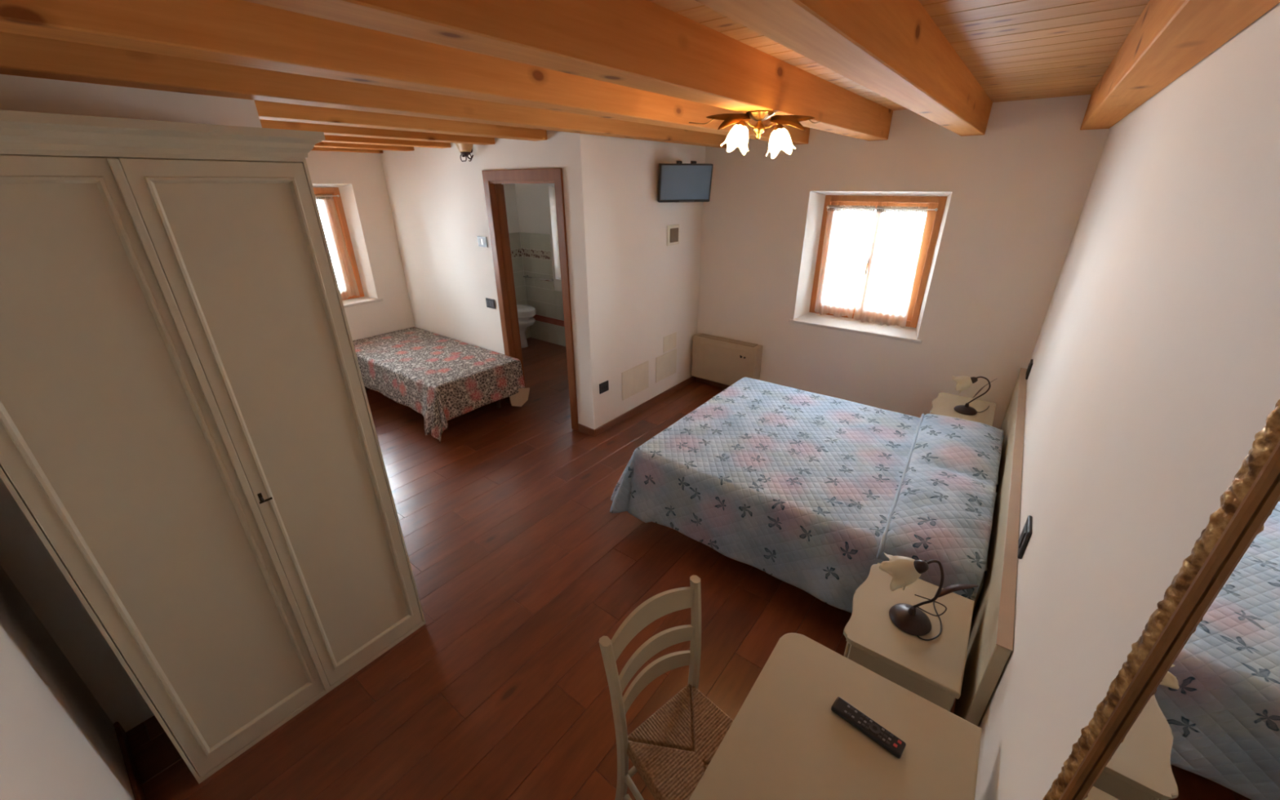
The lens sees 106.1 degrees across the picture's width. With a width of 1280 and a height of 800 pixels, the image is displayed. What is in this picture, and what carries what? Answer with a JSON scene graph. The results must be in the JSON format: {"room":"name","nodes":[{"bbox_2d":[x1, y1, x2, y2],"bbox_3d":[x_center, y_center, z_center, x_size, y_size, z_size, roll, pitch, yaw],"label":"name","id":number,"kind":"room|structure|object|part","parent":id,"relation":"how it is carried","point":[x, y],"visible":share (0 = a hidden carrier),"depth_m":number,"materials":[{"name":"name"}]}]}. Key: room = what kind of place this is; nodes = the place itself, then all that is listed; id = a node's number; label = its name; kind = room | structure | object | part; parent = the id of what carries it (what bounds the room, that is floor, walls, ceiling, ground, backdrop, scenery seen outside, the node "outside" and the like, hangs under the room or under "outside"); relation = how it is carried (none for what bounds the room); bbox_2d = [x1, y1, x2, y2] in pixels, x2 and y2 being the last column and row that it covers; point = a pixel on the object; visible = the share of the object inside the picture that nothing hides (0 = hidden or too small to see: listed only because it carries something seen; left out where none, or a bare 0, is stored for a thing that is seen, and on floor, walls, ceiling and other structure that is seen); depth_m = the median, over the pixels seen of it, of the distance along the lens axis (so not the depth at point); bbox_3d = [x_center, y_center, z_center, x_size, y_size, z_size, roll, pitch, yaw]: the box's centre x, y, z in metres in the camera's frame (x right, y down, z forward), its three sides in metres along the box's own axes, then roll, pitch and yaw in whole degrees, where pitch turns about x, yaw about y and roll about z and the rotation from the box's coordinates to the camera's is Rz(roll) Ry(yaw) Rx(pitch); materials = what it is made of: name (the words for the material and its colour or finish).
{"room":"bedroom","nodes":[
{"label":"bedroom","id":0,"kind":"room"},
{"bbox_2d":[0,564,134,799],"bbox_3d":[-1.060,0.614,0.572,3.235,2.620,0.200,17,30,34],"label":"wall","id":1,"kind":"structure","parent":0,"point":[57,742],"depth_m":1.41,"materials":[{"name":"white paint"}]},
{"bbox_2d":[113,721,146,799],"bbox_3d":[-1.080,1.710,1.234,2.765,0.078,0.014,17,30,34],"label":"baseboard","id":2,"kind":"structure","parent":1,"relation":"attached to","point":[135,781],"depth_m":1.86,"materials":[{"name":"wood"}]},
{"bbox_2d":[0,74,262,732],"bbox_3d":[-1.880,0.009,1.927,0.120,2.620,1.140,17,30,34],"label":"wall","id":3,"kind":"structure","parent":0,"point":[24,558],"depth_m":1.72,"materials":[{"name":"white paint"}]},
{"bbox_2d":[0,31,737,148],"bbox_3d":[-0.642,-1.647,2.700,0.144,0.199,4.850,17,30,34],"label":"ceiling beam","id":4,"kind":"structure","parent":3,"relation":"attached to","point":[24,55],"depth_m":1.79,"materials":[{"name":"brown wood"}]},
{"bbox_2d":[305,150,530,340],"bbox_3d":[-2.971,-1.552,5.416,0.348,2.620,3.860,17,30,34],"label":"wall","id":5,"kind":"structure","parent":0,"point":[359,178],"depth_m":5.24,"materials":[{"name":"white paint"}]},
{"bbox_2d":[311,146,382,153],"bbox_3d":[-3.323,-2.340,4.270,0.144,0.199,1.992,17,30,34],"label":"ceiling beam","id":6,"kind":"structure","parent":5,"relation":"attached to","point":[315,148],"depth_m":4.72,"materials":[{"name":"brown wood"}]},
{"bbox_2d":[313,186,382,307],"bbox_3d":[-3.328,-1.483,4.811,0.227,1.167,1.165,17,30,34],"label":"window","id":7,"kind":"structure","parent":5,"relation":"in","point":[353,300],"depth_m":5.13,"materials":[{"name":"brown wood"}]},
{"bbox_3d":[-3.269,-1.593,4.994,0.046,1.028,0.418,17,30,34],"label":"sash","id":8,"kind":"part","parent":7,"relation":"part of","materials":[{"name":"brown wood"}]},
{"bbox_2d":[315,194,359,299],"bbox_3d":[-3.338,-1.484,4.815,0.046,1.045,0.862,17,30,34],"label":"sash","id":9,"kind":"object","parent":7,"relation":"hanging from","point":[342,265],"visible":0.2,"depth_m":5.03,"materials":[{"name":"white fabric"}]},
{"bbox_3d":[-3.331,-1.941,4.602,0.021,0.022,0.862,17,30,34],"label":"rod","id":10,"kind":"part","parent":9,"relation":"part of","materials":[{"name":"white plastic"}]},
{"bbox_3d":[-3.306,-0.970,5.021,0.130,0.043,1.080,17,30,34],"label":"sill","id":11,"kind":"part","parent":7,"relation":"part of","materials":[{"name":"stone"}]},
{"bbox_3d":[-3.245,-0.938,4.987,0.022,0.028,1.165,17,30,34],"label":"sill","id":12,"kind":"part","parent":7,"relation":"part of","materials":[{"name":"stone"}]},
{"bbox_2d":[380,129,584,425],"bbox_3d":[-1.574,-1.255,4.739,2.781,2.620,0.120,17,30,34],"label":"wall","id":13,"kind":"structure","parent":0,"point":[437,200],"depth_m":4.73,"materials":[{"name":"white paint"}]},
{"bbox_2d":[454,142,473,161],"bbox_3d":[-1.477,-2.129,4.063,0.345,0.213,0.160,17,30,34],"label":"wall lamp","id":14,"kind":"object","parent":13,"relation":"attached to","point":[465,149],"visible":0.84,"depth_m":4.04,"materials":[{"name":"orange glass"}]},
{"bbox_3d":[-1.477,-2.161,4.048,0.345,0.142,0.159,17,30,34],"label":"lamp shade","id":15,"kind":"part","parent":14,"relation":"part of","materials":[{"name":"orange glass"}]},
{"bbox_3d":[-1.468,-2.074,4.090,0.104,0.058,0.094,-7,25,-14],"label":"arm","id":16,"kind":"part","parent":14,"relation":"part of","materials":[{"name":"brown metal"}]},
{"bbox_2d":[477,235,488,247],"bbox_3d":[-1.457,-1.463,4.452,0.136,0.092,0.014,17,30,34],"label":"light switch","id":17,"kind":"object","parent":13,"relation":"attached to","point":[482,241],"visible":1,"depth_m":4.44,"materials":[{"name":"grey plastic"}]},
{"bbox_2d":[485,297,495,309],"bbox_3d":[-1.454,-0.939,4.687,0.136,0.092,0.014,17,30,34],"label":"light switch","id":18,"kind":"object","parent":13,"relation":"attached to","point":[491,303],"visible":1,"depth_m":4.68,"materials":[{"name":"grey plastic"}]},
{"bbox_2d":[481,168,578,431],"bbox_3d":[-1.208,-0.961,4.581,1.731,2.210,0.201,20,31,38],"label":"door frame","id":19,"kind":"structure","parent":13,"relation":"attached to","point":[494,191],"depth_m":4.26,"materials":[{"name":"brown wood"}]},
{"bbox_2d":[577,423,595,437],"bbox_3d":[-0.488,0.279,4.415,0.208,0.078,0.014,17,30,34],"label":"baseboard","id":20,"kind":"structure","parent":13,"relation":"attached to","point":[582,428],"depth_m":4.40,"materials":[{"name":"brown wood"}]},
{"bbox_2d":[125,337,955,799],"bbox_3d":[-0.842,0.601,3.869,6.035,0.060,4.920,17,30,34],"label":"floor","id":21,"kind":"structure","parent":0,"point":[520,561],"depth_m":2.51,"materials":[{"name":"brown wood"}]},
{"bbox_2d":[0,110,425,783],"bbox_3d":[-1.585,0.240,1.847,0.540,2.262,1.045,17,30,34],"label":"wardrobe","id":22,"kind":"object","parent":21,"relation":"on","point":[188,433],"visible":1,"depth_m":1.58,"materials":[{"name":"beige paint"}]},
{"bbox_3d":[-1.563,0.382,1.578,0.005,1.992,0.345,17,30,34],"label":"door panel","id":23,"kind":"part","parent":22,"relation":"part of","materials":[{"name":"beige paint"}]},
{"bbox_3d":[-1.590,-0.756,1.399,0.540,0.077,1.045,17,30,34],"label":"cornice","id":24,"kind":"part","parent":22,"relation":"part of","materials":[{"name":"beige paint"}]},
{"bbox_3d":[-1.279,0.247,1.912,0.024,2.146,0.448,17,30,34],"label":"door","id":25,"kind":"part","parent":22,"relation":"part of","materials":[{"name":"beige paint"}]},
{"bbox_3d":[-1.282,0.233,1.907,0.005,1.992,0.342,17,30,34],"label":"door panel","id":26,"kind":"part","parent":22,"relation":"part of","materials":[{"name":"beige paint"}]},
{"bbox_2d":[364,386,501,430],"bbox_3d":[-2.212,-0.236,5.029,1.915,0.530,0.855,17,30,34],"label":"bed","id":27,"kind":"object","parent":21,"relation":"on","point":[498,402],"visible":0.1,"depth_m":4.94,"materials":[{"name":"brown wood"}]},
{"bbox_2d":[352,326,529,443],"bbox_3d":[-2.208,-0.243,4.914,2.084,0.466,1.076,17,30,34],"label":"bedspread","id":28,"kind":"object","parent":27,"relation":"on","point":[442,379],"visible":0.87,"depth_m":4.55,"materials":[{"name":"multicoloured fabric"}]},
{"bbox_3d":[-1.457,-0.023,4.924,0.042,0.220,0.044,17,30,34],"label":"leg","id":29,"kind":"part","parent":27,"relation":"part of","materials":[{"name":"brown wood"}]},
{"bbox_2d":[516,303,535,347],"bbox_3d":[-1.663,-1.021,6.725,0.532,0.566,0.372,17,30,34],"label":"toilet","id":30,"kind":"object","parent":21,"relation":"on","point":[526,313],"visible":0.5,"depth_m":6.55,"materials":[{"name":"white ceramic"}]},
{"bbox_3d":[-1.665,-1.250,6.622,0.532,0.064,0.372,17,30,34],"label":"lid","id":31,"kind":"part","parent":30,"relation":"part of","materials":[{"name":"white ceramic"}]},
{"bbox_3d":[-1.664,-1.173,6.657,0.524,0.100,0.364,17,30,34],"label":"seat","id":32,"kind":"part","parent":30,"relation":"part of","materials":[{"name":"white ceramic"}]},
{"bbox_3d":[-1.667,-0.946,6.762,0.490,0.400,0.350,17,30,34],"label":"pedestal bowl","id":33,"kind":"part","parent":30,"relation":"part of","materials":[{"name":"white ceramic"}]},
{"bbox_2d":[599,574,733,799],"bbox_3d":[0.168,1.115,1.533,0.412,0.908,0.464,-19,30,-36],"label":"chair","id":34,"kind":"object","parent":21,"relation":"on","point":[672,750],"visible":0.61,"depth_m":1.55,"materials":[{"name":"beige paint"}]},
{"bbox_3d":[-0.077,1.104,1.559,0.058,0.908,0.083,-19,30,-36],"label":"post","id":35,"kind":"part","parent":34,"relation":"part of","materials":[{"name":"beige paint"}]},
{"bbox_3d":[0.187,1.129,1.515,0.380,0.041,0.395,-19,30,-36],"label":"rush seat","id":36,"kind":"part","parent":34,"relation":"part of","materials":[{"name":"wicker"}]},
{"bbox_3d":[0.184,1.014,1.758,0.058,0.908,0.083,-19,30,-36],"label":"post","id":37,"kind":"part","parent":34,"relation":"part of","materials":[{"name":"beige paint"}]},
{"bbox_2d":[688,632,982,799],"bbox_3d":[0.357,1.355,1.180,0.545,0.762,1.160,17,29,33],"label":"desk","id":38,"kind":"object","parent":21,"relation":"on","point":[785,741],"visible":1,"depth_m":1.26,"materials":[{"name":"beige paint"}]},
{"bbox_2d":[831,696,906,758],"bbox_3d":[0.610,0.874,1.292,0.182,0.020,0.045,22,32,40],"label":"remote control","id":39,"kind":"object","parent":38,"relation":"on","point":[867,726],"visible":1,"depth_m":1.28,"materials":[{"name":"black plastic"}]},
{"bbox_2d":[843,562,974,711],"bbox_3d":[1.018,1.093,1.948,0.390,0.600,0.475,17,29,33],"label":"nightstand","id":40,"kind":"object","parent":21,"relation":"on","point":[933,670],"visible":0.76,"depth_m":1.74,"materials":[{"name":"beige paint"}]},
{"bbox_3d":[0.895,0.894,1.960,0.014,0.135,0.405,17,29,33],"label":"drawer","id":41,"kind":"part","parent":40,"relation":"part of","materials":[{"name":"beige paint"}]},
{"bbox_3d":[1.020,0.849,1.836,0.382,0.022,0.461,17,29,33],"label":"moulding","id":42,"kind":"part","parent":40,"relation":"part of","materials":[{"name":"beige paint"}]},
{"bbox_2d":[879,552,978,640],"bbox_3d":[1.051,0.690,1.771,0.345,0.280,0.220,-3,24,-7],"label":"bedside lamp","id":43,"kind":"object","parent":40,"relation":"on","point":[904,571],"visible":1,"depth_m":1.74,"materials":[{"name":"brown metal"}]},
{"bbox_3d":[0.945,0.628,1.776,0.139,0.141,0.126,2,24,4],"label":"lamp shade","id":44,"kind":"part","parent":43,"relation":"part of","materials":[{"name":"beige glass"}]},
{"bbox_3d":[1.049,0.680,1.730,0.053,0.227,0.071,-9,26,-20],"label":"stem","id":45,"kind":"part","parent":43,"relation":"part of","materials":[{"name":"brown metal"}]},
{"bbox_2d":[929,392,996,426],"bbox_3d":[2.354,0.328,3.637,0.390,0.600,0.475,17,29,33],"label":"nightstand","id":46,"kind":"object","parent":21,"relation":"on","point":[944,404],"visible":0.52,"depth_m":3.51,"materials":[{"name":"beige paint"}]},
{"bbox_2d":[951,375,997,415],"bbox_3d":[2.374,-0.051,3.412,0.349,0.274,0.180,3,24,7],"label":"bedside lamp","id":47,"kind":"object","parent":46,"relation":"on","point":[963,383],"visible":1,"depth_m":3.39,"materials":[{"name":"brown metal"}]},
{"bbox_3d":[2.272,-0.110,3.430,0.140,0.137,0.125,0,24,2],"label":"lamp shade","id":48,"kind":"part","parent":47,"relation":"part of","materials":[{"name":"beige"}]},
{"bbox_3d":[2.378,-0.060,3.373,0.108,0.221,0.015,13,28,28],"label":"stem","id":49,"kind":"part","parent":47,"relation":"part of","materials":[{"name":"brown metal"}]},
{"bbox_2d":[953,367,1026,726],"bbox_3d":[1.261,0.408,3.194,1.858,0.826,2.969,17,29,33],"label":"headboard","id":50,"kind":"object","parent":21,"relation":"on","point":[990,642],"visible":0.17,"depth_m":1.86,"materials":[{"name":"beige paint"}]},
{"bbox_2d":[609,377,1003,613],"bbox_3d":[1.091,0.398,3.175,1.983,0.533,1.885,17,29,33],"label":"bedspread","id":51,"kind":"object","parent":50,"relation":"on","point":[811,491],"visible":0.96,"depth_m":2.72,"materials":[{"name":"blue fabric"}]},
{"bbox_3d":[1.174,0.406,3.110,1.810,0.250,1.540,17,29,33],"label":"mattress","id":52,"kind":"part","parent":50,"relation":"part of","materials":[{"name":"blue fabric"}]},
{"bbox_2d":[984,492,996,573],"bbox_3d":[1.507,0.559,2.370,0.380,0.056,0.720,17,29,33],"label":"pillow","id":53,"kind":"object","parent":50,"relation":"on","point":[985,569],"visible":0.02,"depth_m":2.05,"materials":[{"name":"blue fabric"}]},
{"bbox_2d":[995,435,1004,486],"bbox_3d":[1.981,0.299,2.945,0.380,0.056,0.720,17,29,33],"label":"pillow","id":54,"kind":"object","parent":50,"relation":"on","point":[997,484],"visible":0.03,"depth_m":2.63,"materials":[{"name":"fabric"}]},
{"bbox_2d":[568,132,705,429],"bbox_3d":[0.061,-1.155,4.500,0.120,2.620,1.718,17,30,34],"label":"wall","id":55,"kind":"structure","parent":0,"point":[635,290],"depth_m":4.21,"materials":[{"name":"white paint"}]},
{"bbox_2d":[599,380,608,394],"bbox_3d":[-0.321,-0.115,4.305,0.012,0.096,0.118,17,30,34],"label":"wall socket","id":56,"kind":"object","parent":55,"relation":"attached to","point":[603,387],"visible":1,"depth_m":4.30,"materials":[{"name":"black plastic"}]},
{"bbox_2d":[621,360,648,400],"bbox_3d":[-0.042,-0.191,4.667,0.008,0.285,0.410,17,30,34],"label":"cover plate","id":57,"kind":"object","parent":55,"relation":"attached to","point":[634,380],"visible":1,"depth_m":4.65,"materials":[{"name":"white plastic"}]},
{"bbox_2d":[595,376,695,436],"bbox_3d":[0.119,0.021,4.982,0.014,0.078,1.716,17,30,34],"label":"baseboard","id":58,"kind":"structure","parent":55,"relation":"attached to","point":[632,412],"depth_m":4.86,"materials":[{"name":"brown wood"}]},
{"bbox_2d":[655,348,676,382],"bbox_3d":[0.276,-0.362,5.039,0.008,0.272,0.373,17,30,34],"label":"cover plate","id":59,"kind":"object","parent":55,"relation":"attached to","point":[666,363],"visible":1,"depth_m":5.03,"materials":[{"name":"white plastic"}]},
{"bbox_2d":[662,332,676,352],"bbox_3d":[0.311,-0.597,4.987,0.004,0.170,0.235,17,30,34],"label":"cover plate","id":60,"kind":"object","parent":55,"relation":"attached to","point":[669,341],"visible":1,"depth_m":4.98,"materials":[{"name":"white plastic"}]},
{"bbox_2d":[666,224,679,245],"bbox_3d":[0.317,-1.560,4.556,0.020,0.180,0.196,17,30,34],"label":"thermostat","id":61,"kind":"object","parent":55,"relation":"attached to","point":[673,231],"visible":1,"depth_m":4.54,"materials":[{"name":"white plastic"}]},
{"bbox_2d":[657,160,713,202],"bbox_3d":[0.383,-1.897,4.185,0.373,0.328,0.421,17,30,34],"label":"television","id":62,"kind":"object","parent":55,"relation":"attached to","point":[677,182],"visible":1,"depth_m":4.16,"materials":[{"name":"black plastic"}]},
{"bbox_2d":[515,94,1110,429],"bbox_3d":[0.762,-1.467,5.186,6.465,2.620,0.348,17,30,34],"label":"wall","id":63,"kind":"structure","parent":0,"point":[1016,192],"depth_m":3.94,"materials":[{"name":"white paint"}]},
{"bbox_2d":[0,0,809,144],"bbox_3d":[-0.121,-1.484,2.329,0.144,0.199,4.850,17,30,34],"label":"ceiling beam","id":64,"kind":"structure","parent":63,"relation":"attached to","point":[240,33],"depth_m":1.36,"materials":[{"name":"brown wood"}]},
{"bbox_2d":[523,275,553,281],"bbox_3d":[-1.408,-1.680,6.649,0.552,0.032,0.069,17,30,34],"label":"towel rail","id":65,"kind":"object","parent":63,"relation":"attached to","point":[526,276],"visible":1,"depth_m":6.61,"materials":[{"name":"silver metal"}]},
{"bbox_2d":[242,0,893,141],"bbox_3d":[0.373,-1.329,1.979,0.144,0.199,4.850,17,30,34],"label":"ceiling beam","id":66,"kind":"structure","parent":63,"relation":"attached to","point":[644,45],"depth_m":1.41,"materials":[{"name":"brown wood"}]},
{"bbox_2d":[695,377,729,389],"bbox_3d":[1.789,0.103,4.782,2.890,0.078,0.014,17,30,34],"label":"baseboard","id":67,"kind":"structure","parent":63,"relation":"attached to","point":[698,380],"depth_m":5.47,"materials":[{"name":"brown wood"}]},
{"bbox_2d":[691,333,763,386],"bbox_3d":[0.915,-0.418,5.189,0.765,0.482,0.156,17,30,34],"label":"heater","id":68,"kind":"object","parent":63,"relation":"attached to","point":[722,360],"visible":0.95,"depth_m":5.12,"materials":[{"name":"beige metal"}]},
{"bbox_2d":[697,333,757,346],"bbox_3d":[0.918,-0.636,5.096,0.665,0.008,0.108,17,30,34],"label":"grille","id":69,"kind":"object","parent":68,"relation":"attached to","point":[702,336],"depth_m":5.08,"materials":[{"name":"beige metal"}]},
{"bbox_2d":[694,0,992,136],"bbox_3d":[0.869,-1.173,1.627,0.144,0.199,4.850,17,30,34],"label":"ceiling beam","id":70,"kind":"structure","parent":63,"relation":"attached to","point":[895,50],"depth_m":1.36,"materials":[{"name":"brown wood"}]},
{"bbox_2d":[788,195,946,343],"bbox_3d":[1.961,-1.165,4.198,1.157,1.132,0.227,17,30,34],"label":"window","id":71,"kind":"structure","parent":63,"relation":"in","point":[934,219],"depth_m":4.12,"materials":[{"name":"brown wood"}]},
{"bbox_3d":[1.947,-0.684,4.391,1.073,0.081,0.130,17,30,34],"label":"sill","id":72,"kind":"part","parent":71,"relation":"part of","materials":[{"name":"stone"}]},
{"bbox_3d":[1.900,-0.628,4.350,1.157,0.028,0.022,17,30,34],"label":"sill","id":73,"kind":"part","parent":71,"relation":"part of","materials":[{"name":"stone"}]},
{"bbox_3d":[1.866,-1.278,4.344,0.423,0.955,0.046,17,30,34],"label":"sash","id":74,"kind":"part","parent":71,"relation":"part of","materials":[{"name":"brown wood"}]},
{"bbox_3d":[1.981,-1.163,4.202,0.015,0.140,0.043,17,30,34],"label":"handle","id":75,"kind":"part","parent":71,"relation":"part of","materials":[{"name":"gold metal"}]},
{"bbox_2d":[814,204,937,327],"bbox_3d":[1.989,-1.159,4.194,0.859,0.985,0.046,17,30,34],"label":"window curtain","id":76,"kind":"object","parent":71,"relation":"hanging from","point":[885,292],"visible":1,"depth_m":4.18,"materials":[{"name":"white fabric"}]},
{"bbox_3d":[1.815,-1.217,4.327,0.395,0.952,0.031,17,30,34],"label":"panel","id":77,"kind":"part","parent":76,"relation":"part of","materials":[{"name":"white fabric"}]},
{"bbox_3d":[1.979,-1.588,3.991,0.859,0.022,0.022,17,30,34],"label":"rod","id":78,"kind":"part","parent":76,"relation":"part of","materials":[{"name":"white plastic"}]},
{"bbox_3d":[2.125,-1.113,4.110,0.440,0.967,0.031,17,30,34],"label":"panel","id":79,"kind":"part","parent":76,"relation":"part of","materials":[{"name":"white fabric"}]},
{"bbox_3d":[2.200,-1.173,4.106,0.423,0.955,0.046,17,30,34],"label":"sash","id":80,"kind":"part","parent":71,"relation":"part of","materials":[{"name":"brown wood"}]},
{"bbox_2d":[649,0,1149,111],"bbox_3d":[-0.767,-1.860,2.814,6.515,0.105,5.400,17,30,34],"label":"ceiling","id":81,"kind":"structure","parent":0,"point":[1015,50],"depth_m":1.84,"materials":[{"name":"brown wood"}]},
{"bbox_2d":[314,142,413,151],"bbox_3d":[-2.842,-2.189,3.929,0.144,0.199,1.992,17,30,34],"label":"ceiling beam","id":82,"kind":"structure","parent":81,"relation":"attached to","point":[326,144],"depth_m":4.30,"materials":[{"name":"brown wood"}]},
{"bbox_2d":[259,119,494,145],"bbox_3d":[-1.852,-1.878,3.225,0.144,0.199,1.992,17,30,34],"label":"ceiling beam","id":83,"kind":"structure","parent":81,"relation":"attached to","point":[333,130],"depth_m":3.25,"materials":[{"name":"brown wood"}]},
{"bbox_2d":[321,134,451,148],"bbox_3d":[-2.350,-2.034,3.579,0.144,0.199,1.992,17,30,34],"label":"ceiling beam","id":84,"kind":"structure","parent":81,"relation":"attached to","point":[329,138],"depth_m":3.87,"materials":[{"name":"brown wood"}]},
{"bbox_2d":[254,100,546,141],"bbox_3d":[-1.357,-1.722,2.873,0.144,0.199,1.992,17,30,34],"label":"ceiling beam","id":85,"kind":"structure","parent":81,"relation":"attached to","point":[267,110],"depth_m":2.73,"materials":[{"name":"brown wood"}]},
{"bbox_2d":[688,110,820,158],"bbox_3d":[0.530,-1.233,2.243,0.608,0.194,0.200,3,24,6],"label":"ceiling lamp","id":86,"kind":"object","parent":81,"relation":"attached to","point":[738,136],"visible":1,"depth_m":2.21,"materials":[{"name":"white glass"}]},
{"bbox_3d":[0.447,-1.205,2.229,0.130,0.125,0.128,17,30,34],"label":"lamp shade","id":87,"kind":"part","parent":86,"relation":"part of","materials":[{"name":"beige glass"}]},
{"bbox_3d":[0.512,-1.283,2.233,0.100,0.035,0.010,-9,26,-19],"label":"arm","id":88,"kind":"part","parent":86,"relation":"part of","materials":[{"name":"gold metal"}]},
{"bbox_3d":[0.599,-1.271,2.229,0.099,0.027,0.010,15,28,30],"label":"arm","id":89,"kind":"part","parent":86,"relation":"part of","materials":[{"name":"gold metal"}]},
{"bbox_3d":[0.656,-1.181,2.214,0.128,0.122,0.133,17,30,34],"label":"lamp shade","id":90,"kind":"part","parent":86,"relation":"part of","materials":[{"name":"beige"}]},
{"bbox_2d":[974,2,1279,799],"bbox_3d":[1.546,0.175,1.521,0.400,2.620,5.049,17,30,34],"label":"wall","id":91,"kind":"structure","parent":0,"point":[1154,375],"depth_m":1.02,"materials":[{"name":"white paint"}]},
{"bbox_2d":[1017,515,1032,559],"bbox_3d":[1.395,0.496,1.747,0.016,0.120,0.120,17,29,33],"label":"light switch","id":92,"kind":"object","parent":91,"relation":"attached to","point":[1025,535],"visible":1,"depth_m":1.72,"materials":[{"name":"black plastic"}]},
{"bbox_2d":[1025,359,1033,379],"bbox_3d":[2.752,-0.217,3.408,0.016,0.120,0.120,17,29,33],"label":"light switch","id":93,"kind":"object","parent":91,"relation":"attached to","point":[1030,365],"visible":1,"depth_m":3.38,"materials":[{"name":"black plastic"}]},
{"bbox_2d":[1042,399,1279,799],"bbox_3d":[0.469,0.454,0.400,0.036,1.080,0.675,17,29,33],"label":"wall mirror","id":94,"kind":"object","parent":91,"relation":"attached to","point":[1192,712],"visible":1,"depth_m":0.51,"materials":[{"name":"brown wood"}]},
{"bbox_2d":[1080,0,1279,129],"bbox_3d":[1.416,-1.000,1.237,0.144,0.199,4.850,17,29,33],"label":"ceiling beam","id":95,"kind":"structure","parent":91,"relation":"attached to","point":[1169,37],"depth_m":1.27,"materials":[{"name":"brown wood"}]}
]}

